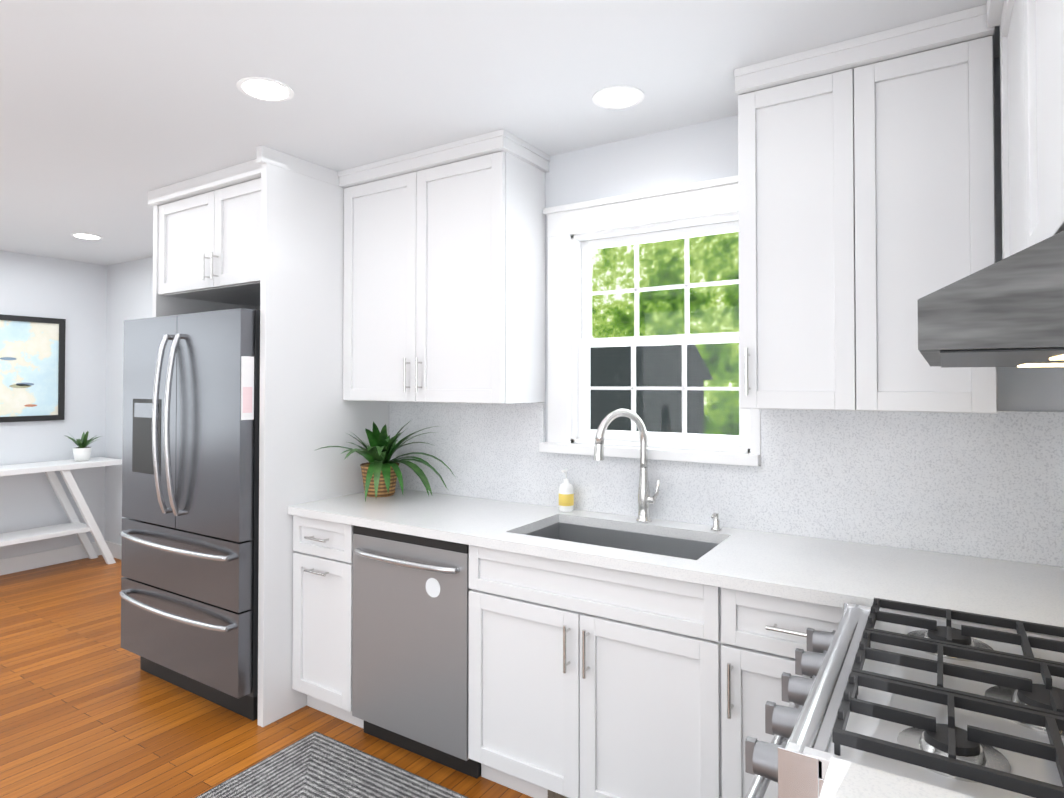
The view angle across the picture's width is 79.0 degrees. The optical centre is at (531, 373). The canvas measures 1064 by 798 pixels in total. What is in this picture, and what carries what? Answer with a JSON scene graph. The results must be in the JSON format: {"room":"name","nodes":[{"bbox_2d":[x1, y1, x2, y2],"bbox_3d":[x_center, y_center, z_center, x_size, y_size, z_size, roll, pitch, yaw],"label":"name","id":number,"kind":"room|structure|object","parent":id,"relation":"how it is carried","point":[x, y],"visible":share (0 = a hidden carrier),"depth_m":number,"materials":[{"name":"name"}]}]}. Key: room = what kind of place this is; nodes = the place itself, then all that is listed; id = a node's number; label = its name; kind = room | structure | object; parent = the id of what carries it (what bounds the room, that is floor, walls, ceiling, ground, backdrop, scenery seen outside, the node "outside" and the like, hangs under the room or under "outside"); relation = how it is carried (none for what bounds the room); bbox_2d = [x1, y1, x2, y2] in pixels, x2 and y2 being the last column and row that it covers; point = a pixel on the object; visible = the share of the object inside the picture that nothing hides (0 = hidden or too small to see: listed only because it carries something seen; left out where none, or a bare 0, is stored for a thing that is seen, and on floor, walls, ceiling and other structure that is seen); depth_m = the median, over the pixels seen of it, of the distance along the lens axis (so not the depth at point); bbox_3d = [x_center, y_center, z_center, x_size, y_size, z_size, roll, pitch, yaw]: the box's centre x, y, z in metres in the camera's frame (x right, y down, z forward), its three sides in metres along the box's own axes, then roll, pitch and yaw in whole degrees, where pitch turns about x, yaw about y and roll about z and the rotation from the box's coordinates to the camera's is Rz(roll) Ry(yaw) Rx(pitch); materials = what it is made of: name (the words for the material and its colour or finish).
{"room":"kitchen","nodes":[
{"label":"kitchen","id":0,"kind":"room"},
{"bbox_2d":[0,250,106,558],"bbox_3d":[-5.177,0.269,3.276,0.150,2.470,5.450,-1,-1,32],"label":"wall","id":1,"kind":"structure","parent":0,"point":[73,293],"depth_m":5.25,"materials":[{"name":"white paint"}]},
{"bbox_2d":[0,314,65,422],"bbox_3d":[-4.113,-0.043,4.785,0.025,0.820,1.130,-1,-1,32],"label":"picture frame","id":2,"kind":"object","parent":1,"relation":"attached to","point":[32,368],"visible":0.98,"depth_m":5.07,"materials":[{"name":"black"}]},
{"bbox_2d":[0,542,101,575],"bbox_3d":[-5.105,1.443,3.210,0.017,0.120,5.448,-1,-1,32],"label":"baseboard","id":3,"kind":"structure","parent":1,"relation":"attached to","point":[38,560],"depth_m":5.13,"materials":[{"name":"white wood"}]},
{"bbox_2d":[0,555,532,797],"bbox_3d":[-2.350,1.506,1.459,6.850,0.060,5.750,-1,-1,32],"label":"floor","id":4,"kind":"structure","parent":0,"point":[89,708],"depth_m":2.78,"materials":[{"name":"brown wood"}]},
{"bbox_2d":[0,457,121,563],"bbox_3d":[-3.944,1.108,4.671,0.380,0.835,1.650,-1,-1,32],"label":"console table","id":5,"kind":"object","parent":4,"relation":"on","point":[74,525],"visible":0.94,"depth_m":5.04,"materials":[{"name":"white wood"}]},
{"bbox_2d":[64,431,100,460],"bbox_3d":[-3.601,0.574,5.224,0.265,0.247,0.263,-1,-1,32],"label":"potted plant","id":6,"kind":"object","parent":5,"relation":"on","point":[82,451],"visible":1,"depth_m":5.16,"materials":[{"name":"white"}]},
{"bbox_2d":[119,308,259,720],"bbox_3d":[-1.452,0.616,3.279,0.982,1.775,0.878,-1,-1,32],"label":"fridge","id":7,"kind":"object","parent":4,"relation":"on","point":[189,534],"visible":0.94,"depth_m":2.89,"materials":[{"name":"silver metal"}]},
{"bbox_2d":[148,145,388,726],"bbox_3d":[-1.407,0.270,3.351,1.101,2.470,0.773,-1,-1,32],"label":"cabinet","id":8,"kind":"object","parent":4,"relation":"on","point":[263,232],"visible":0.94,"depth_m":2.97,"materials":[{"name":"white wood"}]},
{"bbox_2d":[195,731,467,797],"bbox_3d":[-0.319,1.475,1.820,1.910,0.012,0.838,-1,-1,32],"label":"rug","id":9,"kind":"object","parent":4,"relation":"on","point":[315,764],"visible":0.89,"depth_m":2.36,"materials":[{"name":"grey fabric"}]},
{"bbox_2d":[352,525,480,778],"bbox_3d":[-0.340,1.058,2.719,0.594,0.875,0.658,-1,-1,32],"label":"dishwasher","id":10,"kind":"object","parent":4,"relation":"on","point":[410,659],"visible":0.67,"depth_m":2.47,"materials":[{"name":"silver metal"}]},
{"bbox_2d":[292,515,842,797],"bbox_3d":[0.326,1.049,2.304,2.930,0.880,0.660,-1,-1,32],"label":"base cabinet","id":11,"kind":"object","parent":4,"relation":"on","point":[587,681],"visible":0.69,"depth_m":2.06,"materials":[{"name":"white wood"}]},
{"bbox_2d":[288,488,1063,623],"bbox_3d":[0.331,0.592,2.320,2.930,0.035,0.638,-1,-1,32],"label":"countertop","id":12,"kind":"structure","parent":11,"relation":"on","point":[834,573],"depth_m":2.01,"materials":[{"name":"stone"}]},
{"bbox_2d":[314,422,453,500],"bbox_3d":[-0.674,0.400,2.997,0.448,0.367,0.471,-1,-1,32],"label":"potted plant","id":13,"kind":"object","parent":12,"relation":"on","point":[381,471],"visible":1,"depth_m":3.03,"materials":[{"name":"plant"}]},
{"bbox_2d":[559,469,573,511],"bbox_3d":[0.144,0.492,2.732,0.065,0.175,0.064,-1,-1,32],"label":"soap bottle","id":14,"kind":"object","parent":12,"relation":"on","point":[566,496],"visible":0.98,"depth_m":2.71,"materials":[{"name":"white plastic"}]},
{"bbox_2d":[524,522,719,559],"bbox_3d":[0.307,0.719,2.323,0.718,0.218,0.398,-1,-1,32],"label":"sink basin","id":15,"kind":"object","parent":12,"relation":"in","point":[659,545],"visible":0.08,"depth_m":2.51,"materials":[{"name":"silver metal"}]},
{"bbox_2d":[594,409,659,521],"bbox_3d":[0.369,0.355,2.463,0.183,0.441,0.258,-1,-1,32],"label":"faucet","id":16,"kind":"object","parent":12,"relation":"on","point":[645,499],"visible":1,"depth_m":2.51,"materials":[{"name":"silver metal"}]},
{"bbox_2d":[711,513,721,530],"bbox_3d":[0.671,0.541,2.367,0.040,0.066,0.071,-1,-1,32],"label":"soap dispenser pump","id":17,"kind":"object","parent":12,"relation":"on","point":[716,523],"visible":1,"depth_m":2.37,"materials":[{"name":"silver metal"}]},
{"bbox_2d":[860,592,1063,638],"bbox_3d":[1.115,0.578,1.428,0.650,0.035,0.026,-1,-1,32],"label":"countertop","id":18,"kind":"structure","parent":11,"relation":"on","point":[866,598],"depth_m":1.54,"materials":[{"name":"stone"}]},
{"bbox_2d":[745,598,1063,797],"bbox_3d":[0.832,0.996,1.130,0.778,0.949,0.764,-1,-1,32],"label":"range","id":19,"kind":"object","parent":4,"relation":"on","point":[970,709],"visible":1,"depth_m":1.09,"materials":[{"name":"silver metal"}]},
{"bbox_2d":[0,0,999,265],"bbox_3d":[-2.350,-1.034,1.498,6.850,0.080,5.750,-1,-1,32],"label":"ceiling","id":20,"kind":"structure","parent":0,"point":[112,112],"depth_m":2.15,"materials":[{"name":"white paint"}]},
{"bbox_2d":[70,233,102,239],"bbox_3d":[-3.064,-0.945,4.445,0.184,0.006,0.184,-1,-1,32],"label":"recessed light","id":21,"kind":"object","parent":20,"relation":"in","point":[87,236],"visible":0.96,"depth_m":4.43,"materials":[{"name":"white plastic"}]},
{"bbox_2d":[236,77,293,101],"bbox_3d":[-0.919,-0.979,2.228,0.184,0.006,0.184,-1,-1,32],"label":"recessed light","id":22,"kind":"object","parent":20,"relation":"in","point":[265,89],"visible":1,"depth_m":2.22,"materials":[{"name":"white plastic"}]},
{"bbox_2d":[592,85,643,108],"bbox_3d":[0.306,-0.978,2.291,0.184,0.006,0.184,-1,-1,32],"label":"recessed light","id":23,"kind":"object","parent":20,"relation":"in","point":[618,97],"visible":1,"depth_m":2.28,"materials":[{"name":"white plastic"}]},
{"bbox_2d":[105,57,1063,544],"bbox_3d":[-0.915,0.276,3.735,6.850,2.470,0.400,-1,-1,32],"label":"wall","id":24,"kind":"structure","parent":0,"point":[689,153],"depth_m":2.69,"materials":[{"name":"white paint"}]},
{"bbox_2d":[105,540,121,559],"bbox_3d":[-2.635,1.468,4.860,2.356,0.120,0.014,-1,-1,32],"label":"baseboard","id":25,"kind":"structure","parent":24,"relation":"attached to","point":[115,549],"depth_m":5.39,"materials":[{"name":"white wood"}]},
{"bbox_2d":[338,129,549,403],"bbox_3d":[-0.425,-0.422,2.977,0.967,1.098,0.368,-1,-1,32],"label":"upper cabinet","id":26,"kind":"object","parent":24,"relation":"attached to","point":[444,277],"visible":1,"depth_m":2.80,"materials":[{"name":"white wood"}]},
{"bbox_2d":[539,175,760,465],"bbox_3d":[0.478,-0.198,2.673,0.929,1.075,0.210,-1,-1,32],"label":"window","id":27,"kind":"structure","parent":24,"relation":"in","point":[578,233],"depth_m":2.70,"materials":[{"name":"white wood"}]},
{"bbox_2d":[389,401,1063,566],"bbox_3d":[0.325,0.346,2.313,2.930,0.454,0.664,-1,-1,32],"label":"backsplash","id":28,"kind":"structure","parent":24,"relation":"attached to","point":[983,485],"depth_m":2.24,"materials":[{"name":"stone"}]},
{"bbox_2d":[734,4,997,413],"bbox_3d":[1.039,-0.436,2.047,0.686,1.098,0.368,-1,-1,32],"label":"upper cabinet","id":29,"kind":"object","parent":24,"relation":"attached to","point":[866,189],"visible":0.98,"depth_m":1.91,"materials":[{"name":"white wood"}]},
{"bbox_2d":[819,757,975,797],"bbox_3d":[0.495,0.563,0.441,0.635,0.035,0.762,-1,-1,32],"label":"countertop","id":30,"kind":"structure","parent":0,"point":[843,779],"depth_m":0.87,"materials":[{"name":"stone"}]},
{"bbox_3d":[0.410,0.212,-0.425,0.150,2.470,5.200,-1,-1,32],"label":"wall","id":31,"kind":"structure","parent":0,"visible":0},
{"bbox_2d":[918,231,1063,367],"bbox_3d":[0.956,-0.079,1.067,0.521,0.218,0.920,-1,-1,32],"label":"range hood","id":32,"kind":"object","parent":31,"relation":"attached to","point":[1008,311],"visible":1,"depth_m":0.78,"materials":[{"name":"metal"}]},
{"bbox_2d":[987,0,1063,259],"bbox_3d":[1.070,-0.595,1.131,0.388,0.808,1.142,-1,-1,32],"label":"cover","id":33,"kind":"object","parent":31,"relation":"attached to","point":[1032,90],"visible":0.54,"depth_m":1.17,"materials":[{"name":"white"}]},
{"label":"outside","id":34,"kind":"structure","parent":0,"visible":0},
{"bbox_2d":[592,232,738,434],"bbox_3d":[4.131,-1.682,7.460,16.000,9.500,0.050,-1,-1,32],"label":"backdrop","id":35,"kind":"structure","parent":34,"point":[663,276],"depth_m":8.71,"materials":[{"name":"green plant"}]},
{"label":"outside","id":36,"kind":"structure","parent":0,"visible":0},
{"bbox_2d":[590,344,713,433],"bbox_3d":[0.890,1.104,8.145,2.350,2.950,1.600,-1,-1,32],"label":"house","id":37,"kind":"structure","parent":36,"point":[694,358],"depth_m":7.36,"materials":[{"name":"grey"}]}
]}

